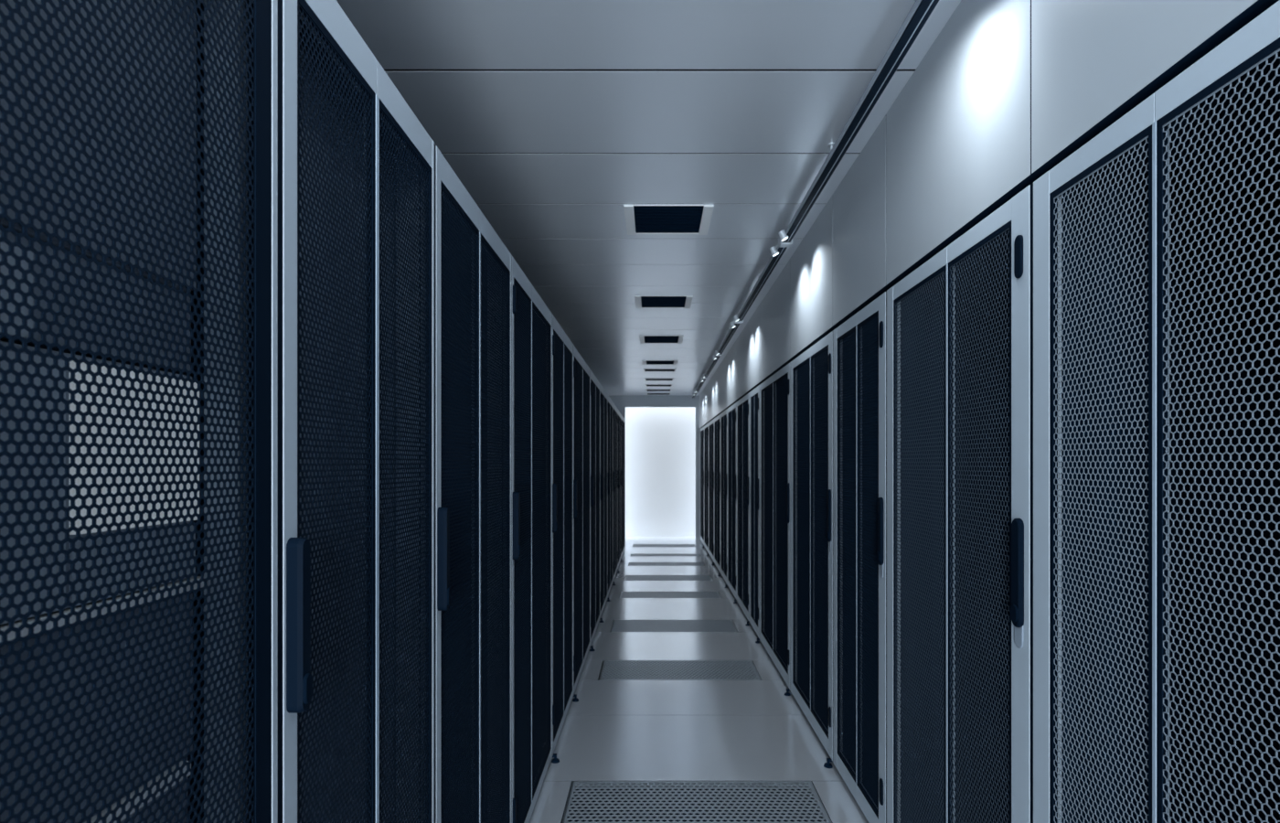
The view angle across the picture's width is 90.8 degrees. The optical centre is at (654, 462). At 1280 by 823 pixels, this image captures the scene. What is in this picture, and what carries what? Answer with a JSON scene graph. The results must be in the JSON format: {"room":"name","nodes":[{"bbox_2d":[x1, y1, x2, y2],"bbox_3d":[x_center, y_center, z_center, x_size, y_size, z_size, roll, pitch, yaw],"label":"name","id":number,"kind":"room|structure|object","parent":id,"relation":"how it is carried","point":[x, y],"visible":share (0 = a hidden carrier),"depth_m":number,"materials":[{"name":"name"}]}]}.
{"room":"server room","nodes":[
{"label":"server room","id":0,"kind":"room"},
{"bbox_2d":[336,0,961,395],"bbox_3d":[0.100,-1.360,5.175,7.000,0.100,15.550,0,0,0],"label":"ceiling","id":1,"kind":"structure","parent":0,"point":[555,117],"depth_m":2.47,"materials":[{"name":"grey paint"}]},
{"bbox_2d":[645,389,671,391],"bbox_3d":[0.071,-1.304,11.375,0.457,0.012,0.250,0,0,0],"label":"ceiling vent","id":2,"kind":"object","parent":1,"relation":"in","point":[645,389],"visible":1,"depth_m":11.32,"materials":[{"name":"white metal"}]},
{"bbox_2d":[646,393,670,394],"bbox_3d":[0.071,-1.304,11.975,0.457,0.012,0.250,0,0,0],"label":"ceiling vent","id":3,"kind":"object","parent":1,"relation":"in","point":[646,393],"visible":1,"depth_m":11.97,"materials":[{"name":"white metal"}]},
{"bbox_2d":[645,384,672,386],"bbox_3d":[0.071,-1.304,10.675,0.457,0.012,0.250,0,0,0],"label":"ceiling vent","id":4,"kind":"object","parent":1,"relation":"in","point":[646,385],"visible":1,"depth_m":10.65,"materials":[{"name":"white metal"}]},
{"bbox_2d":[644,378,673,381],"bbox_3d":[0.071,-1.304,9.910,0.457,0.012,0.220,0,0,0],"label":"ceiling vent","id":5,"kind":"object","parent":1,"relation":"in","point":[645,379],"visible":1,"depth_m":9.91,"materials":[{"name":"white"}]},
{"bbox_2d":[643,368,675,372],"bbox_3d":[0.071,-1.304,8.910,0.457,0.012,0.220,0,0,0],"label":"ceiling vent","id":6,"kind":"object","parent":1,"relation":"in","point":[645,369],"visible":1,"depth_m":8.87,"materials":[{"name":"white"}]},
{"bbox_2d":[642,360,678,364],"bbox_3d":[0.071,-1.304,8.230,0.457,0.012,0.340,0,0,0],"label":"ceiling vent","id":7,"kind":"object","parent":1,"relation":"in","point":[645,362],"visible":1,"depth_m":8.22,"materials":[{"name":"white"}]},
{"bbox_2d":[639,335,683,343],"bbox_3d":[0.071,-1.304,6.695,0.457,0.012,0.410,0,0,0],"label":"ceiling vent","id":8,"kind":"object","parent":1,"relation":"in","point":[644,339],"visible":1,"depth_m":6.69,"materials":[{"name":"white"}]},
{"bbox_2d":[634,295,693,309],"bbox_3d":[0.071,-1.304,5.130,0.457,0.012,0.380,0,0,0],"label":"ceiling vent","id":9,"kind":"object","parent":1,"relation":"in","point":[641,301],"visible":1,"depth_m":5.11,"materials":[{"name":"white"}]},
{"bbox_2d":[623,204,714,234],"bbox_3d":[0.071,-1.304,3.400,0.457,0.012,0.400,0,0,0],"label":"ceiling vent","id":10,"kind":"object","parent":1,"relation":"in","point":[639,218],"visible":1,"depth_m":3.38,"materials":[{"name":"white"}]},
{"bbox_2d":[692,0,939,397],"bbox_3d":[0.730,-1.265,4.700,0.051,0.090,14.400,0,0,0],"label":"track","id":11,"kind":"object","parent":1,"relation":"attached to","point":[919,14],"visible":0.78,"depth_m":2.30,"materials":[{"name":"grey metal"}]},
{"bbox_2d":[712,350,722,359],"bbox_3d":[0.715,-1.226,7.168,0.098,0.062,0.359,0,0,0],"label":"track spotlight","id":12,"kind":"object","parent":11,"relation":"attached to","point":[716,351],"visible":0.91,"depth_m":7.12,"materials":[{"name":"silver metal"}]},
{"bbox_2d":[729,314,743,328],"bbox_3d":[0.715,-1.226,5.481,0.098,0.062,0.303,0,0,0],"label":"track spotlight","id":13,"kind":"object","parent":11,"relation":"attached to","point":[735,317],"visible":0.93,"depth_m":5.44,"materials":[{"name":"silver metal"}]},
{"bbox_2d":[769,229,792,256],"bbox_3d":[0.715,-1.226,3.527,0.098,0.062,0.296,0,0,0],"label":"track spotlight","id":14,"kind":"object","parent":11,"relation":"attached to","point":[783,236],"visible":0.91,"depth_m":3.50,"materials":[{"name":"silver metal"}]},
{"bbox_2d":[625,406,695,536],"bbox_3d":[0.100,0.120,12.900,7.000,2.860,0.100,0,0,0],"label":"wall","id":15,"kind":"structure","parent":0,"point":[660,442],"depth_m":12.85,"materials":[{"name":"white paint"}]},
{"bbox_2d":[528,536,868,822],"bbox_3d":[0.100,1.545,5.175,7.000,0.090,15.550,0,0,0],"label":"floor","id":16,"kind":"structure","parent":0,"point":[616,730],"depth_m":3.78,"materials":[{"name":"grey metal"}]},
{"bbox_2d":[0,0,277,822],"bbox_3d":[-0.968,0.379,0.449,0.984,2.242,0.810,0,0,0],"label":"rack","id":17,"kind":"object","parent":16,"relation":"on","point":[233,758],"visible":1,"depth_m":0.66,"materials":[{"name":"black metal"}]},
{"bbox_2d":[0,227,191,372],"bbox_3d":[-0.966,-0.166,0.451,0.749,0.100,0.722,0,0,0],"label":"chassis","id":18,"kind":"object","parent":17,"relation":"in","point":[11,237],"visible":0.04,"depth_m":0.66,"materials":[{"name":"paint"}]},
{"bbox_2d":[0,593,192,822],"bbox_3d":[-0.964,0.482,0.451,0.752,0.635,0.722,0,0,0],"label":"chassis","id":19,"kind":"object","parent":17,"relation":"in","point":[17,645],"visible":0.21,"depth_m":0.68,"materials":[{"name":"paint"}]},
{"bbox_2d":[0,0,196,292],"bbox_3d":[-0.965,-0.459,0.451,0.750,0.482,0.722,0,0,0],"label":"chassis","id":20,"kind":"object","parent":17,"relation":"in","point":[4,198],"visible":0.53,"depth_m":0.67,"materials":[{"name":"paint"}]},
{"bbox_2d":[0,341,199,625],"bbox_3d":[-0.963,0.018,0.451,0.754,0.259,0.722,0,0,0],"label":"chassis","id":21,"kind":"object","parent":17,"relation":"in","point":[11,448],"visible":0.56,"depth_m":0.66,"materials":[{"name":"paint"}]},
{"bbox_2d":[0,576,204,641],"bbox_3d":[-0.962,0.155,0.452,0.756,0.012,0.776,0,0,0],"label":"shelf","id":22,"kind":"object","parent":17,"relation":"attached to","point":[11,635],"visible":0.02,"depth_m":0.66,"materials":[{"name":"grey metal"}]},
{"bbox_2d":[277,0,434,822],"bbox_3d":[-0.968,0.379,1.158,0.984,2.242,0.606,0,0,0],"label":"rack","id":23,"kind":"object","parent":16,"relation":"on","point":[322,28],"visible":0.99,"depth_m":1.08,"materials":[{"name":"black metal"}]},
{"bbox_2d":[299,45,394,822],"bbox_3d":[-0.965,0.200,1.165,0.750,1.799,0.540,0,0,0],"label":"chassis","id":24,"kind":"object","parent":23,"relation":"in","point":[300,46],"visible":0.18,"depth_m":1.17,"materials":[{"name":"paint"}]},
{"bbox_2d":[434,144,511,822],"bbox_3d":[-0.968,0.379,1.852,0.984,2.242,0.781,0,0,0],"label":"rack","id":25,"kind":"object","parent":16,"relation":"on","point":[473,263],"visible":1,"depth_m":1.76,"materials":[{"name":"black metal"}]},
{"bbox_2d":[511,255,551,822],"bbox_3d":[-0.968,0.379,2.683,0.984,2.242,0.879,0,0,0],"label":"rack","id":26,"kind":"object","parent":16,"relation":"on","point":[530,316],"visible":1,"depth_m":2.60,"materials":[{"name":"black metal"}]},
{"bbox_2d":[551,313,573,763],"bbox_3d":[-0.968,0.379,3.528,0.984,2.242,0.809,0,0,0],"label":"rack","id":27,"kind":"object","parent":16,"relation":"on","point":[561,346],"visible":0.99,"depth_m":3.45,"materials":[{"name":"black metal"}]},
{"bbox_2d":[572,344,590,702],"bbox_3d":[-0.968,0.379,4.463,0.984,2.242,1.059,0,0,0],"label":"rack","id":28,"kind":"object","parent":16,"relation":"on","point":[581,372],"visible":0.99,"depth_m":4.45,"materials":[{"name":"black metal"}]},
{"bbox_2d":[589,370,599,650],"bbox_3d":[-0.968,0.379,5.443,0.984,2.242,0.899,0,0,0],"label":"rack","id":29,"kind":"object","parent":16,"relation":"on","point":[594,383],"visible":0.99,"depth_m":5.41,"materials":[{"name":"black metal"}]},
{"bbox_2d":[599,384,607,622],"bbox_3d":[-0.968,0.379,6.343,0.984,2.242,0.899,0,0,0],"label":"rack","id":30,"kind":"object","parent":16,"relation":"on","point":[602,393],"visible":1,"depth_m":6.27,"materials":[{"name":"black metal"}]},
{"bbox_2d":[607,394,612,601],"bbox_3d":[-0.968,0.379,7.243,0.984,2.242,0.899,0,0,0],"label":"rack","id":31,"kind":"object","parent":16,"relation":"on","point":[609,400],"visible":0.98,"depth_m":7.16,"materials":[{"name":"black metal"}]},
{"bbox_2d":[612,402,617,585],"bbox_3d":[-0.968,0.379,8.143,0.984,2.242,0.899,0,0,0],"label":"rack","id":32,"kind":"object","parent":16,"relation":"on","point":[614,409],"visible":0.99,"depth_m":8.14,"materials":[{"name":"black metal"}]},
{"bbox_2d":[617,408,620,572],"bbox_3d":[-0.968,0.379,9.068,0.984,2.242,0.949,0,0,0],"label":"rack","id":33,"kind":"object","parent":16,"relation":"on","point":[618,411],"visible":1,"depth_m":8.97,"materials":[{"name":"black metal"}]},
{"bbox_2d":[620,414,624,561],"bbox_3d":[-0.968,0.379,10.168,0.984,2.242,1.249,0,0,0],"label":"rack","id":34,"kind":"object","parent":16,"relation":"on","point":[622,417],"visible":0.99,"depth_m":9.98,"materials":[{"name":"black metal"}]},
{"bbox_2d":[632,544,695,546],"bbox_3d":[0.175,1.518,11.410,1.126,0.035,0.416,0,0,0],"label":"floor vent","id":35,"kind":"object","parent":16,"relation":"in","point":[634,545],"visible":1,"depth_m":11.46,"materials":[{"name":"grey metal"}]},
{"bbox_2d":[630,554,700,555],"bbox_3d":[0.175,1.518,10.250,1.126,0.035,0.296,0,0,0],"label":"floor vent","id":36,"kind":"object","parent":16,"relation":"in","point":[631,554],"visible":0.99,"depth_m":10.21,"materials":[{"name":"grey metal"}]},
{"bbox_2d":[628,562,704,565],"bbox_3d":[0.175,1.518,9.350,1.126,0.035,0.336,0,0,0],"label":"floor vent","id":37,"kind":"object","parent":16,"relation":"in","point":[629,563],"visible":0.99,"depth_m":9.29,"materials":[{"name":"grey metal"}]},
{"bbox_2d":[624,575,712,580],"bbox_3d":[0.175,1.518,8.220,1.126,0.035,0.396,0,0,0],"label":"floor vent","id":38,"kind":"object","parent":16,"relation":"in","point":[627,577],"visible":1,"depth_m":8.21,"materials":[{"name":"grey metal"}]},
{"bbox_2d":[619,591,721,597],"bbox_3d":[0.175,1.518,7.168,1.126,0.035,0.361,0,0,0],"label":"floor vent","id":39,"kind":"object","parent":16,"relation":"in","point":[624,594],"visible":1,"depth_m":7.17,"materials":[{"name":"grey metal"}]},
{"bbox_2d":[610,619,737,631],"bbox_3d":[0.175,1.518,5.808,1.126,0.035,0.441,0,0,0],"label":"floor vent","id":40,"kind":"object","parent":16,"relation":"in","point":[618,625],"visible":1,"depth_m":5.82,"materials":[{"name":"grey metal"}]},
{"bbox_2d":[598,660,761,680],"bbox_3d":[0.175,1.518,4.572,1.126,0.035,0.431,0,0,0],"label":"floor vent","id":41,"kind":"object","parent":16,"relation":"in","point":[611,669],"visible":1,"depth_m":4.57,"materials":[{"name":"grey metal"}]},
{"bbox_2d":[561,780,831,822],"bbox_3d":[0.175,1.518,2.687,1.126,0.035,0.570,0,0,0],"label":"floor vent","id":42,"kind":"object","parent":16,"relation":"in","point":[588,801],"visible":1,"depth_m":2.81,"materials":[{"name":"grey metal"}]},
{"bbox_2d":[700,426,703,547],"bbox_3d":[1.328,0.427,11.568,0.984,2.145,0.949,0,0,0],"label":"rack","id":43,"kind":"object","parent":16,"relation":"on","point":[702,428],"visible":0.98,"depth_m":11.48,"materials":[{"name":"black metal"}]},
{"bbox_2d":[704,423,709,555],"bbox_3d":[1.328,0.427,10.618,0.984,2.145,0.949,0,0,0],"label":"rack","id":44,"kind":"object","parent":16,"relation":"on","point":[706,427],"visible":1,"depth_m":10.63,"materials":[{"name":"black metal"}]},
{"bbox_2d":[708,418,714,565],"bbox_3d":[1.328,0.427,9.688,0.984,2.145,0.909,0,0,0],"label":"rack","id":45,"kind":"object","parent":16,"relation":"on","point":[711,422],"visible":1,"depth_m":9.65,"materials":[{"name":"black metal"}]},
{"bbox_2d":[714,414,720,575],"bbox_3d":[1.328,0.427,8.783,0.984,2.145,0.899,0,0,0],"label":"rack","id":46,"kind":"object","parent":16,"relation":"on","point":[717,421],"visible":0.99,"depth_m":8.78,"materials":[{"name":"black metal"}]},
{"bbox_2d":[720,408,727,587],"bbox_3d":[1.328,0.427,7.928,0.984,2.145,0.809,0,0,0],"label":"rack","id":47,"kind":"object","parent":16,"relation":"on","point":[724,415],"visible":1,"depth_m":7.88,"materials":[{"name":"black metal"}]},
{"bbox_2d":[727,402,736,603],"bbox_3d":[1.328,0.427,7.103,0.984,2.145,0.839,0,0,0],"label":"rack","id":48,"kind":"object","parent":16,"relation":"on","point":[732,410],"visible":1,"depth_m":7.06,"materials":[{"name":"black metal"}]},
{"bbox_2d":[736,392,749,626],"bbox_3d":[1.328,0.427,6.228,0.984,2.145,0.909,0,0,0],"label":"rack","id":49,"kind":"object","parent":16,"relation":"on","point":[743,404],"visible":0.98,"depth_m":6.23,"materials":[{"name":"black metal"}]},
{"bbox_2d":[749,384,759,643],"bbox_3d":[1.328,0.427,5.493,0.984,2.145,0.559,0,0,0],"label":"rack","id":50,"kind":"object","parent":16,"relation":"on","point":[754,394],"visible":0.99,"depth_m":5.49,"materials":[{"name":"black metal"}]},
{"bbox_2d":[759,362,790,695],"bbox_3d":[1.328,0.427,4.623,0.984,2.145,1.179,0,0,0],"label":"rack","id":51,"kind":"object","parent":16,"relation":"on","point":[775,391],"visible":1,"depth_m":4.72,"materials":[{"name":"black metal"}]},
{"bbox_2d":[790,330,832,767],"bbox_3d":[1.328,0.427,3.553,0.984,2.145,0.959,0,0,0],"label":"rack","id":52,"kind":"object","parent":16,"relation":"on","point":[812,370],"visible":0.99,"depth_m":3.60,"materials":[{"name":"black metal"}]},
{"bbox_2d":[832,291,886,822],"bbox_3d":[1.328,0.427,2.718,0.984,2.145,0.709,0,0,0],"label":"rack","id":53,"kind":"object","parent":16,"relation":"on","point":[859,344],"visible":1,"depth_m":2.74,"materials":[{"name":"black metal"}]},
{"bbox_2d":[886,182,1033,822],"bbox_3d":[1.328,0.427,1.907,0.984,2.145,0.911,0,0,0],"label":"rack","id":54,"kind":"object","parent":16,"relation":"on","point":[960,325],"visible":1,"depth_m":2.07,"materials":[{"name":"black metal"}]},
{"bbox_2d":[1033,0,1279,822],"bbox_3d":[1.328,0.427,1.095,0.984,2.145,0.712,0,0,0],"label":"rack","id":55,"kind":"object","parent":16,"relation":"on","point":[1157,240],"visible":1,"depth_m":1.39,"materials":[{"name":"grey metal"}]},
{"bbox_2d":[699,0,1279,427],"bbox_3d":[2.285,0.070,5.175,2.831,2.960,15.550,0,0,0],"label":"wall","id":56,"kind":"structure","parent":0,"point":[1007,90],"depth_m":1.77,"materials":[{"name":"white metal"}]},
{"bbox_2d":[608,395,701,539],"bbox_3d":[0.080,0.096,12.330,3.640,2.809,0.060,0,0,0],"label":"trim","id":57,"kind":"structure","parent":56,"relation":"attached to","point":[621,402],"depth_m":12.30,"materials":[{"name":"grey paint"}]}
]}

